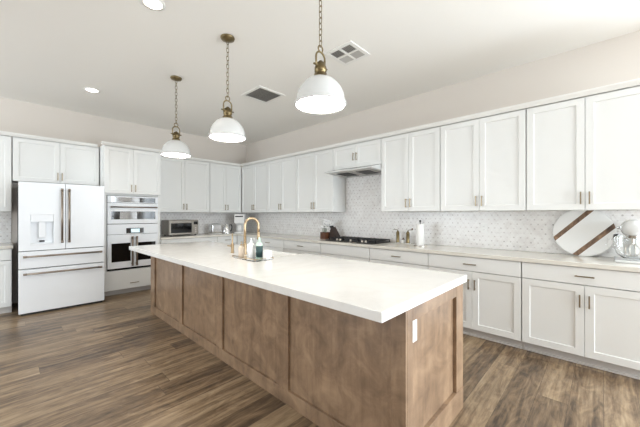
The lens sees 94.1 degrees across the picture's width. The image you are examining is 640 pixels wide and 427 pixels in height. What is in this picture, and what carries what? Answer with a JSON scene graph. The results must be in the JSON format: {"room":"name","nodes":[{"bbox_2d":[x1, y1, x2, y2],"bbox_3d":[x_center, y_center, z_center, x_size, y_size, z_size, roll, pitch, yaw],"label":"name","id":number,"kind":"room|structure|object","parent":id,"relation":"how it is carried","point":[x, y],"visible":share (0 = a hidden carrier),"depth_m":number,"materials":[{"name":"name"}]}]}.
{"room":"kitchen","nodes":[
{"label":"kitchen","id":0,"kind":"room"},
{"bbox_2d":[0,97,245,302],"bbox_3d":[-4.872,-0.195,4.286,0.120,3.060,8.927,0,0,44],"label":"wall","id":1,"kind":"structure","parent":0,"point":[16,116],"depth_m":5.07,"materials":[{"name":"beige paint"}]},
{"bbox_2d":[0,212,10,242],"bbox_3d":[-4.932,0.190,4.131,0.006,0.458,0.900,0,0,44],"label":"backsplash","id":2,"kind":"structure","parent":1,"relation":"attached to","point":[5,217],"depth_m":4.41,"materials":[{"name":"tile"}]},
{"bbox_2d":[0,135,11,211],"bbox_3d":[-4.798,-0.587,4.006,0.370,1.089,0.900,0,0,44],"label":"upper cabinet","id":3,"kind":"object","parent":1,"relation":"attached to","point":[5,141],"visible":0.95,"depth_m":4.19,"materials":[{"name":"white paint"}]},
{"bbox_2d":[12,136,98,185],"bbox_3d":[-4.136,-0.805,4.702,0.370,0.651,1.006,0,0,44],"label":"upper cabinet","id":4,"kind":"object","parent":1,"relation":"attached to","point":[33,160],"visible":1,"depth_m":4.55,"materials":[{"name":"white paint"}]},
{"bbox_2d":[0,131,97,146],"bbox_3d":[-4.353,-1.136,4.263,0.084,0.050,1.890,0,0,44],"label":"trim","id":5,"kind":"structure","parent":4,"relation":"attached to","point":[1,132],"depth_m":4.47,"materials":[{"name":"white paint"}]},
{"bbox_2d":[160,156,209,212],"bbox_3d":[-2.829,-0.587,6.074,0.370,1.089,1.064,0,0,44],"label":"upper cabinet","id":6,"kind":"object","parent":1,"relation":"attached to","point":[185,183],"visible":0.94,"depth_m":5.97,"materials":[{"name":"white paint"}]},
{"bbox_2d":[161,155,240,165],"bbox_3d":[-2.460,-1.136,6.251,0.084,0.050,1.761,0,0,44],"label":"trim","id":7,"kind":"structure","parent":6,"relation":"attached to","point":[190,158],"depth_m":6.37,"materials":[{"name":"white paint"}]},
{"bbox_2d":[160,212,245,234],"bbox_3d":[-2.583,0.190,6.598,0.006,0.458,2.165,0,0,44],"label":"backsplash","id":8,"kind":"structure","parent":1,"relation":"attached to","point":[204,219],"depth_m":6.61,"materials":[{"name":"tile"}]},
{"bbox_2d":[205,162,240,212],"bbox_3d":[-2.198,-0.587,6.736,0.370,1.089,0.756,0,0,44],"label":"upper cabinet","id":9,"kind":"object","parent":1,"relation":"attached to","point":[225,180],"visible":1,"depth_m":6.62,"materials":[{"name":"white paint"}]},
{"bbox_2d":[0,0,639,144],"bbox_3d":[-0.729,-1.775,0.340,11.564,0.100,8.927,0,0,44],"label":"ceiling","id":10,"kind":"structure","parent":0,"point":[129,51],"depth_m":3.10,"materials":[{"name":"white paint"}]},
{"bbox_2d":[84,87,99,92],"bbox_3d":[-3.161,-1.721,4.128,0.184,0.006,0.184,0,0,44],"label":"recessed light","id":11,"kind":"object","parent":10,"relation":"in","point":[93,90],"visible":1,"depth_m":4.13,"materials":[{"name":"white paint"}]},
{"bbox_2d":[140,0,165,10],"bbox_3d":[-1.362,-1.721,2.430,0.184,0.006,0.184,0,0,44],"label":"recessed light","id":12,"kind":"object","parent":10,"relation":"in","point":[156,5],"visible":1,"depth_m":2.44,"materials":[{"name":"white paint"}]},
{"bbox_2d":[160,75,190,157],"bbox_3d":[-1.816,-1.233,3.760,0.356,0.982,0.356,0,0,44],"label":"pendant lamp","id":13,"kind":"object","parent":10,"relation":"hanging from","point":[174,148],"visible":1,"depth_m":3.71,"materials":[{"name":"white metal"}]},
{"bbox_2d":[172,131,179,139],"bbox_3d":[-1.816,-0.988,3.760,0.100,0.119,0.100,0,0,44],"label":"socket","id":14,"kind":"object","parent":13,"relation":"attached to","point":[176,135],"depth_m":3.73,"materials":[{"name":"gold metal"}]},
{"bbox_2d":[162,153,189,157],"bbox_3d":[-1.816,-0.750,3.760,0.326,0.005,0.326,0,0,44],"label":"diffuser","id":15,"kind":"object","parent":13,"relation":"attached to","point":[173,155],"depth_m":3.78,"materials":[{"name":"white glass"}]},
{"bbox_2d":[208,34,245,142],"bbox_3d":[-0.901,-1.233,2.904,0.356,0.982,0.356,0,0,44],"label":"pendant lamp","id":16,"kind":"object","parent":10,"relation":"hanging from","point":[228,129],"visible":1,"depth_m":2.85,"materials":[{"name":"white metal"}]},
{"bbox_2d":[223,107,231,117],"bbox_3d":[-0.901,-0.988,2.904,0.100,0.119,0.100,0,0,44],"label":"socket","id":17,"kind":"object","parent":16,"relation":"attached to","point":[227,112],"depth_m":2.87,"materials":[{"name":"gold metal"}]},
{"bbox_2d":[210,134,244,141],"bbox_3d":[-0.901,-0.750,2.904,0.326,0.005,0.326,0,0,44],"label":"diffuser","id":18,"kind":"object","parent":16,"relation":"attached to","point":[217,137],"depth_m":2.90,"materials":[{"name":"white glass"}]},
{"bbox_2d":[241,85,284,103],"bbox_3d":[-0.819,-1.719,4.295,0.450,0.011,0.450,0,0,44],"label":"ceiling vent","id":19,"kind":"object","parent":10,"relation":"in","point":[259,93],"visible":1,"depth_m":4.28,"materials":[{"name":"white metal"}]},
{"bbox_2d":[294,0,346,113],"bbox_3d":[0.003,-1.233,2.034,0.356,0.982,0.356,0,0,44],"label":"pendant lamp","id":20,"kind":"object","parent":10,"relation":"hanging from","point":[320,93],"visible":1,"depth_m":1.96,"materials":[{"name":"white metal"}]},
{"bbox_2d":[314,60,326,74],"bbox_3d":[0.003,-0.988,2.034,0.100,0.119,0.100,0,0,44],"label":"socket","id":21,"kind":"object","parent":20,"relation":"attached to","point":[320,66],"depth_m":2.00,"materials":[{"name":"gold metal"}]},
{"bbox_2d":[297,96,343,112],"bbox_3d":[0.003,-0.750,2.034,0.326,0.005,0.326,0,0,44],"label":"diffuser","id":22,"kind":"object","parent":20,"relation":"attached to","point":[307,104],"depth_m":2.03,"materials":[{"name":"white glass"}]},
{"bbox_2d":[324,40,369,65],"bbox_3d":[0.295,-1.719,3.192,0.350,0.011,0.350,0,0,44],"label":"ceiling vent","id":23,"kind":"object","parent":10,"relation":"in","point":[349,52],"visible":1,"depth_m":3.18,"materials":[{"name":"white metal"}]},
{"bbox_2d":[0,289,639,426],"bbox_3d":[-0.729,1.385,0.340,11.564,0.100,8.927,0,0,44],"label":"floor","id":24,"kind":"structure","parent":0,"point":[111,362],"depth_m":2.38,"materials":[{"name":"brown wood"}]},
{"bbox_2d":[0,249,11,313],"bbox_3d":[-4.697,0.898,3.909,0.650,0.872,0.900,0,0,44],"label":"base cabinet","id":25,"kind":"object","parent":24,"relation":"on","point":[5,254],"visible":0.85,"depth_m":4.00,"materials":[{"name":"white paint"}]},
{"bbox_2d":[0,242,13,248],"bbox_3d":[-4.698,0.441,3.913,0.644,0.039,0.928,0,0,44],"label":"countertop","id":26,"kind":"structure","parent":25,"relation":"on","point":[2,245],"depth_m":4.03,"materials":[{"name":"stone"}]},
{"bbox_2d":[17,181,103,315],"bbox_3d":[-3.885,0.452,4.473,0.930,1.764,0.920,0,0,44],"label":"refrigerator","id":27,"kind":"object","parent":24,"relation":"on","point":[60,227],"visible":1,"depth_m":4.16,"materials":[{"name":"white metal"}]},
{"bbox_2d":[99,145,160,295],"bbox_3d":[-3.380,0.102,5.275,0.675,2.465,0.840,0,0,44],"label":"tall cabinet","id":28,"kind":"object","parent":24,"relation":"on","point":[122,171],"visible":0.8,"depth_m":5.01,"materials":[{"name":"white paint"}]},
{"bbox_2d":[101,141,160,152],"bbox_3d":[-3.165,-1.136,5.070,0.084,0.050,0.910,0,0,44],"label":"trim","id":29,"kind":"structure","parent":28,"relation":"attached to","point":[102,142],"depth_m":5.00,"materials":[{"name":"white paint"}]},
{"bbox_2d":[107,223,157,270],"bbox_3d":[-3.326,0.540,5.223,0.566,0.755,0.752,0,0,44],"label":"wall oven","id":30,"kind":"object","parent":28,"relation":"in","point":[120,237],"visible":0.91,"depth_m":5.00,"materials":[{"name":"white metal"}]},
{"bbox_2d":[107,195,157,223],"bbox_3d":[-3.327,-0.076,5.224,0.563,0.462,0.752,0,0,44],"label":"microwave","id":31,"kind":"object","parent":28,"relation":"in","point":[120,209],"visible":0.99,"depth_m":5.05,"materials":[{"name":"white metal"}]},
{"bbox_2d":[160,237,216,243],"bbox_3d":[-2.730,0.898,5.998,0.618,0.872,1.089,0,0,44],"label":"base cabinet","id":32,"kind":"object","parent":24,"relation":"on","point":[214,239],"visible":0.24,"depth_m":5.76,"materials":[{"name":"white paint"}]},
{"bbox_2d":[217,236,236,244],"bbox_3d":[-2.184,0.898,6.548,0.650,0.872,0.454,0,0,44],"label":"base cabinet","id":33,"kind":"object","parent":24,"relation":"on","point":[223,239],"visible":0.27,"depth_m":6.35,"materials":[{"name":"white paint"}]},
{"bbox_2d":[237,236,254,244],"bbox_3d":[-1.358,0.898,6.508,0.658,0.872,0.618,0,0,44],"label":"base cabinet","id":34,"kind":"object","parent":24,"relation":"on","point":[240,239],"visible":0.05,"depth_m":6.34,"materials":[{"name":"white paint"}]},
{"bbox_2d":[255,237,284,251],"bbox_3d":[-0.796,0.898,5.950,0.917,0.872,0.650,0,0,44],"label":"base cabinet","id":35,"kind":"object","parent":24,"relation":"on","point":[268,244],"visible":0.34,"depth_m":5.64,"materials":[{"name":"white paint"}]},
{"bbox_2d":[284,240,320,255],"bbox_3d":[-0.126,0.898,5.312,0.925,0.872,0.650,0,0,44],"label":"base cabinet","id":36,"kind":"object","parent":24,"relation":"on","point":[296,247],"visible":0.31,"depth_m":5.07,"materials":[{"name":"white paint"}]},
{"bbox_2d":[151,256,462,426],"bbox_3d":[-0.663,0.902,3.067,3.784,0.863,0.825,0,0,44],"label":"kitchen island","id":37,"kind":"object","parent":24,"relation":"on","point":[334,368],"visible":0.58,"depth_m":1.93,"materials":[{"name":"brown wood"}]},
{"bbox_2d":[129,241,466,322],"bbox_3d":[-0.751,0.445,3.008,3.857,0.048,1.101,0,0,44],"label":"island countertop","id":38,"kind":"structure","parent":37,"relation":"on","point":[378,292],"depth_m":1.99,"materials":[{"name":"stone"}]},
{"bbox_2d":[227,233,233,252],"bbox_3d":[-0.976,0.314,3.257,0.080,0.213,0.044,0,0,1],"label":"water tap","id":39,"kind":"object","parent":38,"relation":"on","point":[232,243],"visible":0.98,"depth_m":3.25,"materials":[{"name":"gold metal"}]},
{"bbox_2d":[243,217,259,254],"bbox_3d":[-0.745,0.224,3.196,0.190,0.393,0.116,0,0,-26],"label":"faucet","id":40,"kind":"object","parent":38,"relation":"on","point":[249,218],"visible":0.82,"depth_m":3.14,"materials":[{"name":"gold metal"}]},
{"bbox_2d":[232,254,273,261],"bbox_3d":[-0.642,0.409,2.835,0.386,0.024,0.206,0,0,44],"label":"soap tray","id":41,"kind":"object","parent":38,"relation":"on","point":[237,257],"visible":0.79,"depth_m":2.75,"materials":[{"name":"clear glass"}]},
{"bbox_2d":[238,242,244,256],"bbox_3d":[-0.772,0.340,2.924,0.060,0.147,0.060,0,0,44],"label":"hand soap bottle","id":42,"kind":"object","parent":41,"relation":"on","point":[241,250],"visible":0.97,"depth_m":2.90,"materials":[{"name":"beige plastic"}]},
{"bbox_2d":[247,238,254,257],"bbox_3d":[-0.660,0.320,2.855,0.072,0.187,0.072,0,0,44],"label":"soap bottle","id":43,"kind":"object","parent":41,"relation":"on","point":[251,246],"visible":0.99,"depth_m":2.83,"materials":[{"name":"white plastic"}]},
{"bbox_2d":[256,237,262,258],"bbox_3d":[-0.572,0.314,2.810,0.066,0.200,0.066,0,0,44],"label":"dish soap bottle","id":44,"kind":"object","parent":41,"relation":"on","point":[259,246],"visible":1,"depth_m":2.79,"materials":[{"name":"green plastic"}]},
{"bbox_2d":[263,251,271,259],"bbox_3d":[-0.491,0.377,2.773,0.060,0.075,0.060,0,0,44],"label":"sponge holder","id":45,"kind":"object","parent":41,"relation":"on","point":[266,254],"visible":0.84,"depth_m":2.75,"materials":[{"name":"white"}]},
{"bbox_2d":[263,249,294,256],"bbox_3d":[-0.566,0.571,3.343,0.780,0.268,0.375,0,0,44],"label":"sink","id":46,"kind":"object","parent":38,"relation":"in","point":[274,253],"visible":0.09,"depth_m":3.46,"materials":[{"name":"white"}]},
{"bbox_2d":[413,319,416,341],"bbox_3d":[0.493,0.613,1.563,0.008,0.116,0.072,0,0,44],"label":"wall outlet","id":47,"kind":"object","parent":37,"relation":"attached to","point":[414,321],"visible":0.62,"depth_m":1.57,"materials":[{"name":"white plastic"}]},
{"bbox_2d":[321,243,369,261],"bbox_3d":[0.550,0.898,4.669,0.933,0.872,0.650,0,0,44],"label":"base cabinet","id":48,"kind":"object","parent":24,"relation":"on","point":[329,250],"visible":0.23,"depth_m":4.41,"materials":[{"name":"white paint"}]},
{"bbox_2d":[370,248,428,269],"bbox_3d":[1.191,0.898,4.058,0.830,0.872,0.650,0,0,44],"label":"base cabinet","id":49,"kind":"object","parent":24,"relation":"on","point":[419,260],"visible":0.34,"depth_m":3.81,"materials":[{"name":"white paint"}]},
{"bbox_2d":[428,253,522,348],"bbox_3d":[1.833,0.898,3.447,0.934,0.872,0.650,0,0,44],"label":"base cabinet","id":50,"kind":"object","parent":24,"relation":"on","point":[492,291],"visible":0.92,"depth_m":3.11,"materials":[{"name":"white paint"}]},
{"bbox_2d":[522,262,639,379],"bbox_3d":[2.506,0.898,2.806,0.917,0.872,0.650,0,0,44],"label":"base cabinet","id":51,"kind":"object","parent":24,"relation":"on","point":[590,317],"visible":0.98,"depth_m":2.61,"materials":[{"name":"white paint"}]},
{"bbox_2d":[160,231,639,272],"bbox_3d":[-0.127,0.441,4.263,6.783,0.039,2.172,0,0,44],"label":"countertop","id":52,"kind":"structure","parent":51,"relation":"on","point":[607,263],"depth_m":3.34,"materials":[{"name":"stone"}]},
{"bbox_2d":[162,220,197,235],"bbox_3d":[-2.796,0.266,5.977,0.427,0.310,0.570,0,0,44],"label":"toaster oven","id":53,"kind":"object","parent":52,"relation":"on","point":[169,227],"visible":0.93,"depth_m":5.82,"materials":[{"name":"silver metal"}]},
{"bbox_2d":[209,224,221,233],"bbox_3d":[-2.275,0.312,6.485,0.170,0.217,0.255,0,0,44],"label":"toaster","id":54,"kind":"object","parent":52,"relation":"on","point":[213,228],"visible":1,"depth_m":6.41,"materials":[{"name":"silver metal"}]},
{"bbox_2d":[223,224,231,233],"bbox_3d":[-2.050,0.308,6.572,0.173,0.225,0.168,0,0,37],"label":"kettle","id":55,"kind":"object","parent":52,"relation":"on","point":[227,230],"visible":1,"depth_m":6.52,"materials":[{"name":"silver metal"}]},
{"bbox_2d":[234,214,245,232],"bbox_3d":[-1.805,0.208,6.733,0.210,0.425,0.292,0,0,-6],"label":"coffee maker","id":56,"kind":"object","parent":52,"relation":"on","point":[239,219],"visible":0.88,"depth_m":6.60,"materials":[{"name":"white plastic"}]},
{"bbox_2d":[320,232,329,238],"bbox_3d":[0.090,0.363,5.162,0.120,0.115,0.120,0,0,44],"label":"planter box","id":57,"kind":"object","parent":52,"relation":"on","point":[323,235],"visible":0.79,"depth_m":5.12,"materials":[{"name":"brown wood"}]},
{"bbox_2d":[319,219,330,231],"bbox_3d":[0.080,0.230,5.162,0.234,0.320,0.164,0,0,44],"label":"flower arrangement","id":58,"kind":"object","parent":57,"relation":"in","point":[324,225],"visible":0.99,"depth_m":5.12,"materials":[{"name":"grey plant"}]},
{"bbox_2d":[329,226,339,236],"bbox_3d":[0.260,0.309,5.110,0.184,0.223,0.110,0,0,44],"label":"knife block","id":59,"kind":"object","parent":52,"relation":"on","point":[333,231],"visible":0.86,"depth_m":5.09,"materials":[{"name":"brown wood"}]},
{"bbox_2d":[326,236,389,243],"bbox_3d":[0.579,0.398,4.668,0.910,0.045,0.480,0,0,44],"label":"gas cooktop","id":60,"kind":"object","parent":52,"relation":"in","point":[363,240],"visible":0.99,"depth_m":4.52,"materials":[{"name":"black metal"}]},
{"bbox_2d":[553,210,616,255],"bbox_3d":[2.674,0.182,3.029,0.486,0.481,0.092,0,0,44],"label":"round board","id":61,"kind":"object","parent":52,"relation":"on","point":[577,232],"visible":0.85,"depth_m":3.02,"materials":[{"name":"white stone"}]},
{"bbox_2d":[606,219,639,263],"bbox_3d":[2.766,0.231,2.669,0.297,0.380,0.340,0,0,44],"label":"stand mixer","id":62,"kind":"object","parent":52,"relation":"on","point":[626,245],"visible":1,"depth_m":2.57,"materials":[{"name":"white metal"}]},
{"bbox_2d":[606,234,639,259],"bbox_3d":[2.742,0.288,2.643,0.297,0.216,0.252,0,0,44],"label":"bowl","id":63,"kind":"object","parent":62,"relation":"on","point":[627,246],"depth_m":2.58,"materials":[{"name":"clear glass"}]},
{"bbox_3d":[1.337,0.247,3.974,0.170,0.346,0.170,0,0,44],"label":"paper towel holder","id":64,"kind":"object","parent":52,"relation":"on","visible":0},
{"bbox_2d":[416,224,423,244],"bbox_3d":[1.337,0.268,3.974,0.102,0.280,0.102,0,0,44],"label":"paper towel roll","id":65,"kind":"object","parent":64,"relation":"on","point":[419,227],"visible":0.91,"depth_m":3.93,"materials":[{"name":"white paper"}]},
{"bbox_3d":[1.263,0.415,4.280,0.092,0.010,0.092,0,0,44],"label":"saucer","id":66,"kind":"object","parent":52,"relation":"on","visible":0},
{"bbox_2d":[406,228,412,242],"bbox_3d":[1.279,0.305,4.265,0.099,0.220,0.055,0,0,44],"label":"mill","id":67,"kind":"object","parent":66,"relation":"on","point":[407,232],"visible":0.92,"depth_m":4.26,"materials":[{"name":"gold metal"}]},
{"bbox_3d":[1.147,0.415,4.390,0.092,0.010,0.092,0,0,44],"label":"saucer","id":68,"kind":"object","parent":52,"relation":"on","visible":0},
{"bbox_2d":[393,228,399,242],"bbox_3d":[1.129,0.305,4.404,0.099,0.220,0.054,0,0,38],"label":"mill","id":69,"kind":"object","parent":68,"relation":"on","point":[397,232],"visible":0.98,"depth_m":4.37,"materials":[{"name":"gold metal"}]},
{"bbox_2d":[246,30,639,257],"bbox_3d":[2.352,-0.195,3.487,11.444,3.060,0.120,0,0,44],"label":"wall","id":70,"kind":"structure","parent":0,"point":[617,59],"depth_m":3.70,"materials":[{"name":"beige paint"}]},
{"bbox_2d":[242,161,277,212],"bbox_3d":[-1.358,-0.587,6.679,0.974,1.089,0.370,0,0,44],"label":"upper cabinet","id":71,"kind":"object","parent":70,"relation":"attached to","point":[254,176],"visible":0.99,"depth_m":6.55,"materials":[{"name":"white paint"}]},
{"bbox_2d":[241,78,639,166],"bbox_3d":[0.509,-1.136,4.701,6.419,0.050,0.084,0,0,44],"label":"trim","id":72,"kind":"structure","parent":71,"relation":"attached to","point":[635,82],"depth_m":3.37,"materials":[{"name":"white paint"}]},
{"bbox_2d":[267,155,297,211],"bbox_3d":[-0.675,-0.587,6.028,0.904,1.089,0.370,0,0,44],"label":"upper cabinet","id":73,"kind":"object","parent":70,"relation":"attached to","point":[281,173],"visible":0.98,"depth_m":5.88,"materials":[{"name":"white paint"}]},
{"bbox_2d":[296,148,345,211],"bbox_3d":[-0.012,-0.587,5.397,0.919,1.089,0.370,0,0,44],"label":"upper cabinet","id":74,"kind":"object","parent":70,"relation":"attached to","point":[316,191],"visible":1,"depth_m":5.21,"materials":[{"name":"white paint"}]},
{"bbox_2d":[333,138,380,169],"bbox_3d":[0.658,-0.934,4.760,0.922,0.394,0.370,0,0,44],"label":"upper cabinet","id":75,"kind":"object","parent":70,"relation":"attached to","point":[366,153],"visible":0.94,"depth_m":4.61,"materials":[{"name":"white paint"}]},
{"bbox_2d":[324,164,380,177],"bbox_3d":[0.593,-0.682,4.691,0.910,0.101,0.558,0,0,44],"label":"range hood","id":76,"kind":"object","parent":75,"relation":"attached to","point":[369,170],"visible":0.94,"depth_m":4.59,"materials":[{"name":"grey metal"}]},
{"bbox_2d":[381,126,440,211],"bbox_3d":[1.303,-0.587,4.145,0.852,1.089,0.370,0,0,44],"label":"upper cabinet","id":77,"kind":"object","parent":70,"relation":"attached to","point":[410,161],"visible":0.98,"depth_m":4.00,"materials":[{"name":"white paint"}]},
{"bbox_2d":[246,175,639,256],"bbox_3d":[0.616,-0.106,5.052,6.756,1.050,0.006,0,0,44],"label":"backsplash","id":78,"kind":"structure","parent":70,"relation":"attached to","point":[532,231],"depth_m":4.16,"materials":[{"name":"tile"}]},
{"bbox_2d":[440,108,527,210],"bbox_3d":[1.938,-0.587,3.540,0.895,1.089,0.370,0,0,44],"label":"upper cabinet","id":79,"kind":"object","parent":70,"relation":"attached to","point":[483,160],"visible":0.98,"depth_m":3.38,"materials":[{"name":"white paint"}]},
{"bbox_2d":[527,85,639,210],"bbox_3d":[2.598,-0.587,2.911,0.920,1.089,0.370,0,0,44],"label":"upper cabinet","id":80,"kind":"object","parent":70,"relation":"attached to","point":[583,153],"visible":1,"depth_m":2.80,"materials":[{"name":"white paint"}]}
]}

